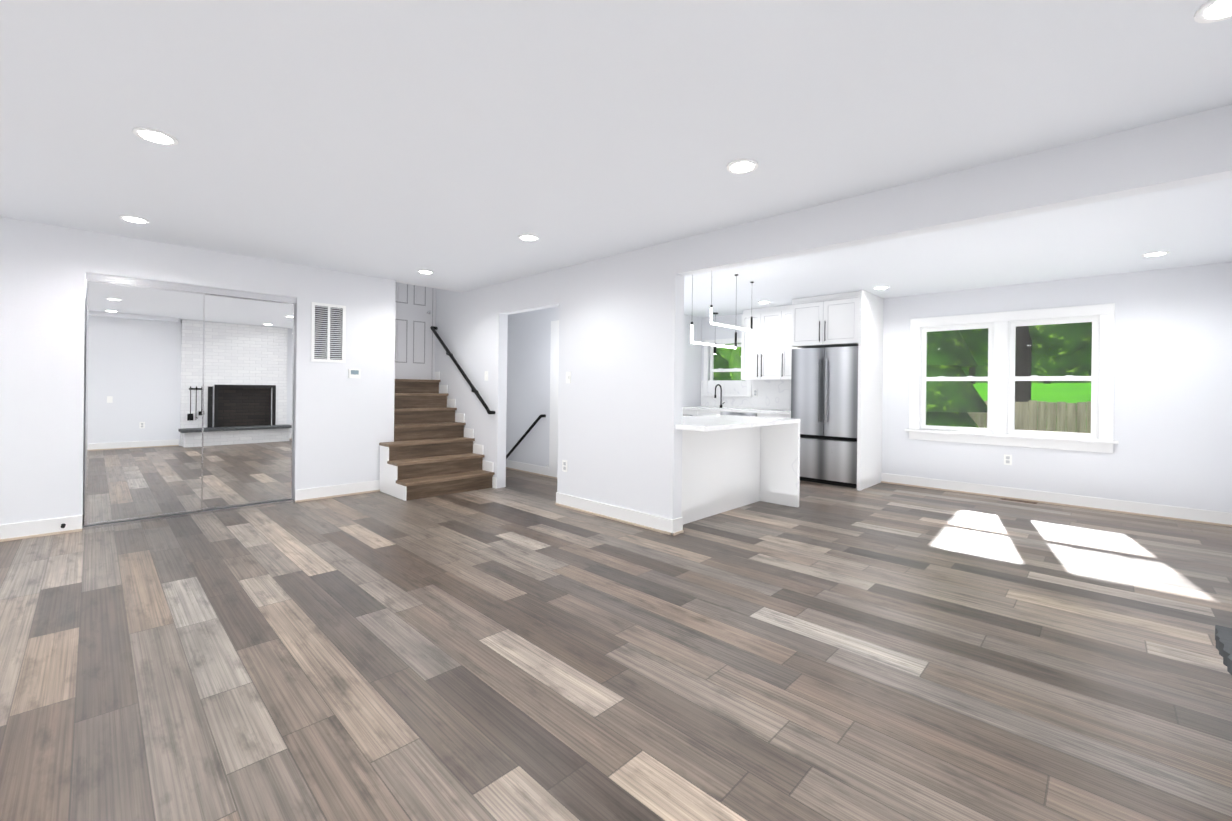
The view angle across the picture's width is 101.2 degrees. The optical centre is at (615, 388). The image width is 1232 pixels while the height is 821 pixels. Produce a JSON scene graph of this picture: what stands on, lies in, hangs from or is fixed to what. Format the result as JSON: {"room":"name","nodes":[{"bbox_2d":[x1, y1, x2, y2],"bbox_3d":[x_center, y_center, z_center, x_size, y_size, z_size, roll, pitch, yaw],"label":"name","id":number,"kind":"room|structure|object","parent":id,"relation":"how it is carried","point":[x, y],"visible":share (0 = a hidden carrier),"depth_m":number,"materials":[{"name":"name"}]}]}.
{"room":"living room","nodes":[
{"label":"living room","id":0,"kind":"room"},
{"bbox_2d":[0,217,464,528],"bbox_3d":[-2.989,-0.581,6.027,0.750,3.500,10.100,1,0,44],"label":"wall","id":1,"kind":"structure","parent":0,"point":[343,425],"depth_m":4.22,"materials":[{"name":"white paint"}]},
{"bbox_2d":[0,515,82,541],"bbox_3d":[-5.274,1.080,3.127,0.028,0.125,2.720,1,0,44],"label":"baseboard","id":2,"kind":"structure","parent":1,"relation":"attached to","point":[48,527],"depth_m":3.94,"materials":[{"name":"white paint"}]},
{"bbox_2d":[83,273,296,529],"bbox_3d":[-3.846,0.110,4.692,0.088,2.098,1.496,1,0,44],"label":"mirrored closet door","id":3,"kind":"structure","parent":1,"relation":"in","point":[189,399],"depth_m":4.58,"materials":[{"name":"silver glass"}]},
{"bbox_2d":[311,302,345,362],"bbox_3d":[-3.066,-0.592,5.399,0.011,0.620,0.330,1,0,44],"label":"air vent","id":4,"kind":"object","parent":1,"relation":"in","point":[328,332],"visible":1,"depth_m":5.39,"materials":[{"name":"white metal"}]},
{"bbox_2d":[295,480,379,502],"bbox_3d":[-2.955,1.107,5.523,0.028,0.125,0.950,1,0,44],"label":"baseboard","id":5,"kind":"structure","parent":1,"relation":"attached to","point":[301,495],"depth_m":5.46,"materials":[{"name":"white paint"}]},
{"bbox_2d":[348,369,360,377],"bbox_3d":[-2.886,-0.165,5.582,0.022,0.100,0.120,1,0,44],"label":"thermostat","id":6,"kind":"object","parent":1,"relation":"attached to","point":[354,373],"visible":1,"depth_m":5.57,"materials":[{"name":"white plastic"}]},
{"bbox_2d":[506,306,558,466],"bbox_3d":[-0.978,-0.027,6.997,3.200,2.440,0.100,1,0,44],"label":"wall","id":7,"kind":"structure","parent":0,"point":[528,363],"depth_m":7.17,"materials":[{"name":"white paint"}]},
{"bbox_2d":[506,414,545,458],"bbox_3d":[-1.351,0.751,7.213,1.002,0.806,0.093,1,0,44],"label":"handrail","id":8,"kind":"object","parent":7,"relation":"attached to","point":[525,434],"visible":0.94,"depth_m":7.08,"materials":[{"name":"black metal"}]},
{"bbox_2d":[506,460,556,478],"bbox_3d":[-1.036,1.129,6.952,3.000,0.125,0.028,1,0,44],"label":"baseboard","id":9,"kind":"structure","parent":7,"relation":"attached to","point":[513,465],"depth_m":7.14,"materials":[{"name":"white paint"}]},
{"bbox_2d":[435,240,683,518],"bbox_3d":[-1.043,-0.558,5.759,4.380,3.500,0.120,1,0,44],"label":"wall","id":10,"kind":"structure","parent":0,"point":[620,395],"depth_m":4.80,"materials":[{"name":"white paint"}]},
{"bbox_2d":[430,326,494,413],"bbox_3d":[-2.016,-0.280,6.547,1.531,1.162,0.096,1,0,44],"label":"stair handrail","id":11,"kind":"object","parent":10,"relation":"attached to","point":[464,375],"visible":1,"depth_m":6.44,"materials":[{"name":"black metal"}]},
{"bbox_2d":[434,372,496,488],"bbox_3d":[-2.322,0.472,6.240,1.630,1.410,0.950,1,0,44],"label":"trim","id":12,"kind":"structure","parent":10,"relation":"attached to","point":[478,449],"depth_m":6.48,"materials":[{"name":"white paint"}]},
{"bbox_2d":[484,371,487,380],"bbox_3d":[-1.591,-0.155,6.190,0.072,0.116,0.014,1,0,44],"label":"light switch","id":13,"kind":"object","parent":10,"relation":"attached to","point":[486,376],"visible":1,"depth_m":6.18,"materials":[{"name":"white plastic"}]},
{"bbox_2d":[562,460,566,471],"bbox_3d":[-0.521,0.788,5.149,0.072,0.116,0.008,1,0,44],"label":"outlet","id":14,"kind":"object","parent":10,"relation":"attached to","point":[564,465],"visible":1,"depth_m":5.15,"materials":[{"name":"white plastic"}]},
{"bbox_2d":[566,372,570,382],"bbox_3d":[-0.485,-0.112,5.119,0.072,0.116,0.014,1,0,44],"label":"light switch","id":15,"kind":"object","parent":10,"relation":"attached to","point":[568,377],"visible":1,"depth_m":5.12,"materials":[{"name":"white plastic"}]},
{"bbox_2d":[555,492,679,534],"bbox_3d":[-0.059,1.141,4.705,1.528,0.125,0.058,1,0,44],"label":"baseboard","id":16,"kind":"structure","parent":10,"relation":"attached to","point":[664,525],"depth_m":4.58,"materials":[{"name":"white paint"}]},
{"bbox_2d":[0,468,1231,820],"bbox_3d":[-0.714,1.196,3.806,8.040,0.001,10.100,1,0,44],"label":"floor","id":17,"kind":"structure","parent":0,"point":[520,646],"depth_m":2.21,"materials":[{"name":"brown wood"}]},
{"bbox_2d":[379,379,494,500],"bbox_3d":[-2.387,0.529,6.216,1.585,1.295,1.067,1,0,44],"label":"stairs","id":18,"kind":"structure","parent":17,"relation":"on","point":[427,452],"depth_m":5.99,"materials":[{"name":"brown wood"}]},
{"bbox_2d":[683,408,698,415],"bbox_3d":[1.377,0.785,8.393,0.353,0.870,0.604,1,0,44],"label":"base cabinet","id":19,"kind":"object","parent":17,"relation":"on","point":[686,411],"depth_m":8.14,"materials":[{"name":"white stone"}]},
{"bbox_2d":[699,408,718,414],"bbox_3d":[1.655,0.788,8.124,0.420,0.870,0.604,1,0,44],"label":"base cabinet","id":20,"kind":"object","parent":17,"relation":"on","point":[702,411],"depth_m":7.95,"materials":[{"name":"white"}]},
{"bbox_2d":[676,415,799,524],"bbox_3d":[0.935,0.759,4.971,1.020,0.912,1.740,1,0,44],"label":"kitchen island","id":21,"kind":"object","parent":17,"relation":"on","point":[730,462],"visible":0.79,"depth_m":5.10,"materials":[{"name":"white"}]},
{"bbox_2d":[719,412,758,416],"bbox_3d":[2.025,0.793,7.766,0.610,0.870,0.604,1,0,44],"label":"base cabinet","id":22,"kind":"object","parent":17,"relation":"on","point":[754,414],"depth_m":7.52,"materials":[{"name":"white"}]},
{"bbox_2d":[755,412,790,417],"bbox_3d":[2.449,0.798,7.355,0.570,0.870,0.604,1,0,44],"label":"base cabinet","id":23,"kind":"object","parent":17,"relation":"on","point":[761,414],"depth_m":7.13,"materials":[{"name":"white"}]},
{"bbox_2d":[707,408,790,411],"bbox_3d":[1.956,0.335,7.833,1.956,0.040,0.609,1,0,44],"label":"countertop","id":24,"kind":"structure","parent":23,"relation":"on","point":[708,409],"depth_m":7.66,"materials":[{"name":"white stone"}]},
{"bbox_2d":[714,384,724,407],"bbox_3d":[1.677,0.119,8.181,0.094,0.383,0.207,1,0,44],"label":"faucet","id":25,"kind":"object","parent":24,"relation":"on","point":[721,403],"visible":1,"depth_m":8.24,"materials":[{"name":"black metal"}]},
{"bbox_2d":[791,346,857,487],"bbox_3d":[2.902,0.355,6.761,0.880,1.765,0.757,1,0,44],"label":"fridge","id":26,"kind":"object","parent":17,"relation":"on","point":[824,395],"visible":0.75,"depth_m":6.49,"materials":[{"name":"silver metal"}]},
{"bbox_2d":[790,290,883,490],"bbox_3d":[2.926,0.020,6.752,0.923,2.437,0.819,1,0,44],"label":"cabinet","id":27,"kind":"object","parent":17,"relation":"on","point":[846,319],"visible":1,"depth_m":6.42,"materials":[{"name":"white wood"}]},
{"bbox_2d":[1000,498,1037,503],"bbox_3d":[4.500,1.253,5.655,0.320,0.008,0.090,1,0,44],"label":"floor vent","id":28,"kind":"object","parent":17,"relation":"in","point":[1019,500],"visible":1,"depth_m":5.65,"materials":[{"name":"brown wood"}]},
{"bbox_2d":[1215,625,1231,674],"bbox_3d":[1.848,0.008,1.072,0.574,2.436,1.825,1,0,44],"label":"fireplace","id":29,"kind":"object","parent":17,"relation":"on","point":[1223,636],"visible":1,"depth_m":1.79,"materials":[{"name":"grey brick"}]},
{"bbox_2d":[0,0,1231,317],"bbox_3d":[-0.678,-1.824,3.805,8.040,1.160,10.100,1,0,44],"label":"ceiling","id":30,"kind":"structure","parent":0,"point":[458,144],"depth_m":2.37,"materials":[{"name":"white paint"}]},
{"bbox_2d":[119,215,149,223],"bbox_3d":[-3.627,-1.273,3.814,0.170,0.010,0.170,1,0,44],"label":"recessed light","id":31,"kind":"object","parent":30,"relation":"in","point":[134,219],"visible":0.98,"depth_m":3.80,"materials":[{"name":"white paint"}]},
{"bbox_2d":[133,127,177,144],"bbox_3d":[-2.298,-1.258,2.527,0.170,0.010,0.170,1,0,44],"label":"recessed light","id":32,"kind":"object","parent":30,"relation":"in","point":[155,136],"visible":0.98,"depth_m":2.51,"materials":[{"name":"white paint"}]},
{"bbox_2d":[417,270,433,273],"bbox_3d":[-2.048,-1.255,5.445,0.170,0.010,0.170,1,0,44],"label":"recessed light","id":33,"kind":"object","parent":30,"relation":"in","point":[426,271],"visible":0.94,"depth_m":5.42,"materials":[{"name":"white paint"}]},
{"bbox_2d":[518,234,538,240],"bbox_3d":[-0.719,-1.239,4.158,0.170,0.010,0.170,1,0,44],"label":"recessed light","id":34,"kind":"object","parent":30,"relation":"in","point":[527,237],"visible":0.98,"depth_m":4.14,"materials":[{"name":"white paint"}]},
{"bbox_2d":[691,274,737,348],"bbox_3d":[1.007,-0.825,5.127,0.040,0.794,0.840,1,0,44],"label":"linear pendant light","id":35,"kind":"object","parent":30,"relation":"hanging from","point":[709,344],"visible":0.88,"depth_m":5.07,"materials":[{"name":"white metal"}]},
{"bbox_2d":[710,282,753,330],"bbox_3d":[1.264,-0.937,5.478,0.040,0.564,0.860,1,0,44],"label":"linear pendant light","id":36,"kind":"object","parent":30,"relation":"hanging from","point":[718,324],"visible":0.9,"depth_m":5.34,"materials":[{"name":"white metal"}]},
{"bbox_2d":[727,159,757,173],"bbox_3d":[0.696,-1.222,2.788,0.170,0.010,0.170,1,0,44],"label":"recessed light","id":37,"kind":"object","parent":30,"relation":"in","point":[740,166],"visible":0.98,"depth_m":2.77,"materials":[{"name":"white paint"}]},
{"bbox_2d":[873,286,888,288],"bbox_3d":[3.140,-1.194,5.989,0.170,0.010,0.170,1,0,44],"label":"recessed light","id":38,"kind":"object","parent":30,"relation":"in","point":[881,287],"visible":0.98,"depth_m":5.96,"materials":[{"name":"white paint"}]},
{"bbox_2d":[1141,251,1169,256],"bbox_3d":[4.715,-1.176,4.424,0.170,0.010,0.170,1,0,44],"label":"recessed light","id":39,"kind":"object","parent":30,"relation":"in","point":[1157,253],"visible":1,"depth_m":4.42,"materials":[{"name":"white paint"}]},
{"bbox_2d":[1194,0,1231,22],"bbox_3d":[1.939,-1.208,1.585,0.170,0.010,0.170,1,0,44],"label":"recessed light","id":40,"kind":"object","parent":30,"relation":"in","point":[1210,11],"visible":1,"depth_m":1.62,"materials":[{"name":"white paint"}]},
{"bbox_2d":[683,315,701,406],"bbox_3d":[0.425,-0.011,7.728,0.120,2.440,2.900,1,0,44],"label":"wall","id":41,"kind":"structure","parent":0,"point":[691,352],"depth_m":8.54,"materials":[{"name":"white paint"}]},
{"bbox_2d":[676,104,1231,275],"bbox_3d":[1.773,-1.075,3.039,3.440,0.280,0.120,1,0,44],"label":"header beam","id":42,"kind":"structure","parent":0,"point":[1190,149],"depth_m":2.70,"materials":[{"name":"white paint"}]},
{"bbox_2d":[701,262,1231,512],"bbox_3d":[2.917,-0.762,7.446,8.160,4.000,0.150,1,0,44],"label":"wall","id":43,"kind":"structure","parent":0,"point":[1172,430],"depth_m":5.11,"materials":[{"name":"white paint"}]},
{"bbox_2d":[701,338,752,396],"bbox_3d":[1.852,-0.344,8.386,0.950,0.960,0.125,1,0,44],"label":"kitchen window","id":44,"kind":"structure","parent":43,"relation":"in","point":[713,370],"depth_m":8.52,"materials":[{"name":"white paint"}]},
{"bbox_2d":[699,380,790,407],"bbox_3d":[2.168,0.093,8.048,1.956,0.448,0.010,1,0,44],"label":"backsplash","id":45,"kind":"structure","parent":43,"relation":"attached to","point":[771,393],"depth_m":8.09,"materials":[{"name":"white tile"}]},
{"bbox_2d":[753,389,757,396],"bbox_3d":[2.204,0.070,8.000,0.072,0.116,0.008,1,0,44],"label":"outlet","id":46,"kind":"object","parent":45,"relation":"attached to","point":[755,392],"visible":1,"depth_m":8.00,"materials":[{"name":"white plastic"}]},
{"bbox_2d":[741,305,803,379],"bbox_3d":[2.391,-0.667,7.569,0.975,1.077,0.399,1,0,44],"label":"upper cabinet","id":47,"kind":"object","parent":43,"relation":"attached to","point":[766,350],"visible":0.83,"depth_m":7.50,"materials":[{"name":"white wood"}]},
{"bbox_2d":[921,324,992,431],"bbox_3d":[4.160,-0.125,6.193,0.730,1.275,0.062,1,0,44],"label":"dining room window","id":48,"kind":"structure","parent":43,"relation":"in","point":[925,378],"depth_m":6.18,"materials":[{"name":"white paint"}]},
{"bbox_2d":[1004,454,1011,464],"bbox_3d":[4.489,0.817,5.797,0.072,0.116,0.008,1,0,44],"label":"outlet","id":49,"kind":"object","parent":43,"relation":"attached to","point":[1007,459],"visible":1,"depth_m":5.79,"materials":[{"name":"white plastic"}]},
{"bbox_2d":[905,303,1118,452],"bbox_3d":[4.463,-0.114,5.866,1.950,1.540,0.160,1,0,44],"label":"dining room window","id":50,"kind":"structure","parent":43,"relation":"in","point":[1092,378],"depth_m":5.70,"materials":[{"name":"white paint"}]},
{"bbox_2d":[881,473,1227,526],"bbox_3d":[4.582,1.195,5.689,2.950,0.125,0.028,1,0,44],"label":"baseboard","id":51,"kind":"structure","parent":43,"relation":"attached to","point":[1103,504],"depth_m":5.41,"materials":[{"name":"white paint"}]},
{"bbox_2d":[1228,513,1231,526],"bbox_3d":[4.168,1.191,3.089,0.028,0.125,4.340,1,0,44],"label":"baseboard","id":52,"kind":"structure","parent":43,"relation":"attached to","point":[1229,514],"depth_m":4.65,"materials":[{"name":"white paint"}]},
{"bbox_3d":[-2.704,-0.578,6.573,0.860,3.500,1.020,1,0,44],"label":"wall","id":53,"kind":"structure","parent":0,"visible":0},
{"bbox_2d":[395,282,435,379],"bbox_3d":[-2.780,-1.176,6.849,0.112,2.100,0.731,1,0,44],"label":"door","id":54,"kind":"structure","parent":53,"relation":"in","point":[415,317],"depth_m":6.92,"materials":[{"name":"white paint"}]},
{"label":"outside","id":55,"kind":"structure","parent":0,"visible":0},
{"bbox_2d":[973,383,1096,438],"bbox_3d":[22.680,0.743,24.834,70.000,2.950,52.350,1,0,44],"label":"ground","id":56,"kind":"structure","parent":55,"point":[1074,394],"depth_m":20.69,"materials":[{"name":"green plant"}]},
{"bbox_2d":[713,322,1091,431],"bbox_3d":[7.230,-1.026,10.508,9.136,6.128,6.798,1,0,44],"label":"trees","id":57,"kind":"object","parent":56,"relation":"on","point":[1031,347],"depth_m":9.98,"materials":[{"name":"green plant"}]},
{"bbox_2d":[967,400,1090,437],"bbox_3d":[8.224,1.140,9.880,26.034,1.820,0.060,1,0,44],"label":"fence","id":58,"kind":"object","parent":56,"relation":"on","point":[1050,421],"depth_m":9.73,"materials":[{"name":"brown wood"}]}
]}

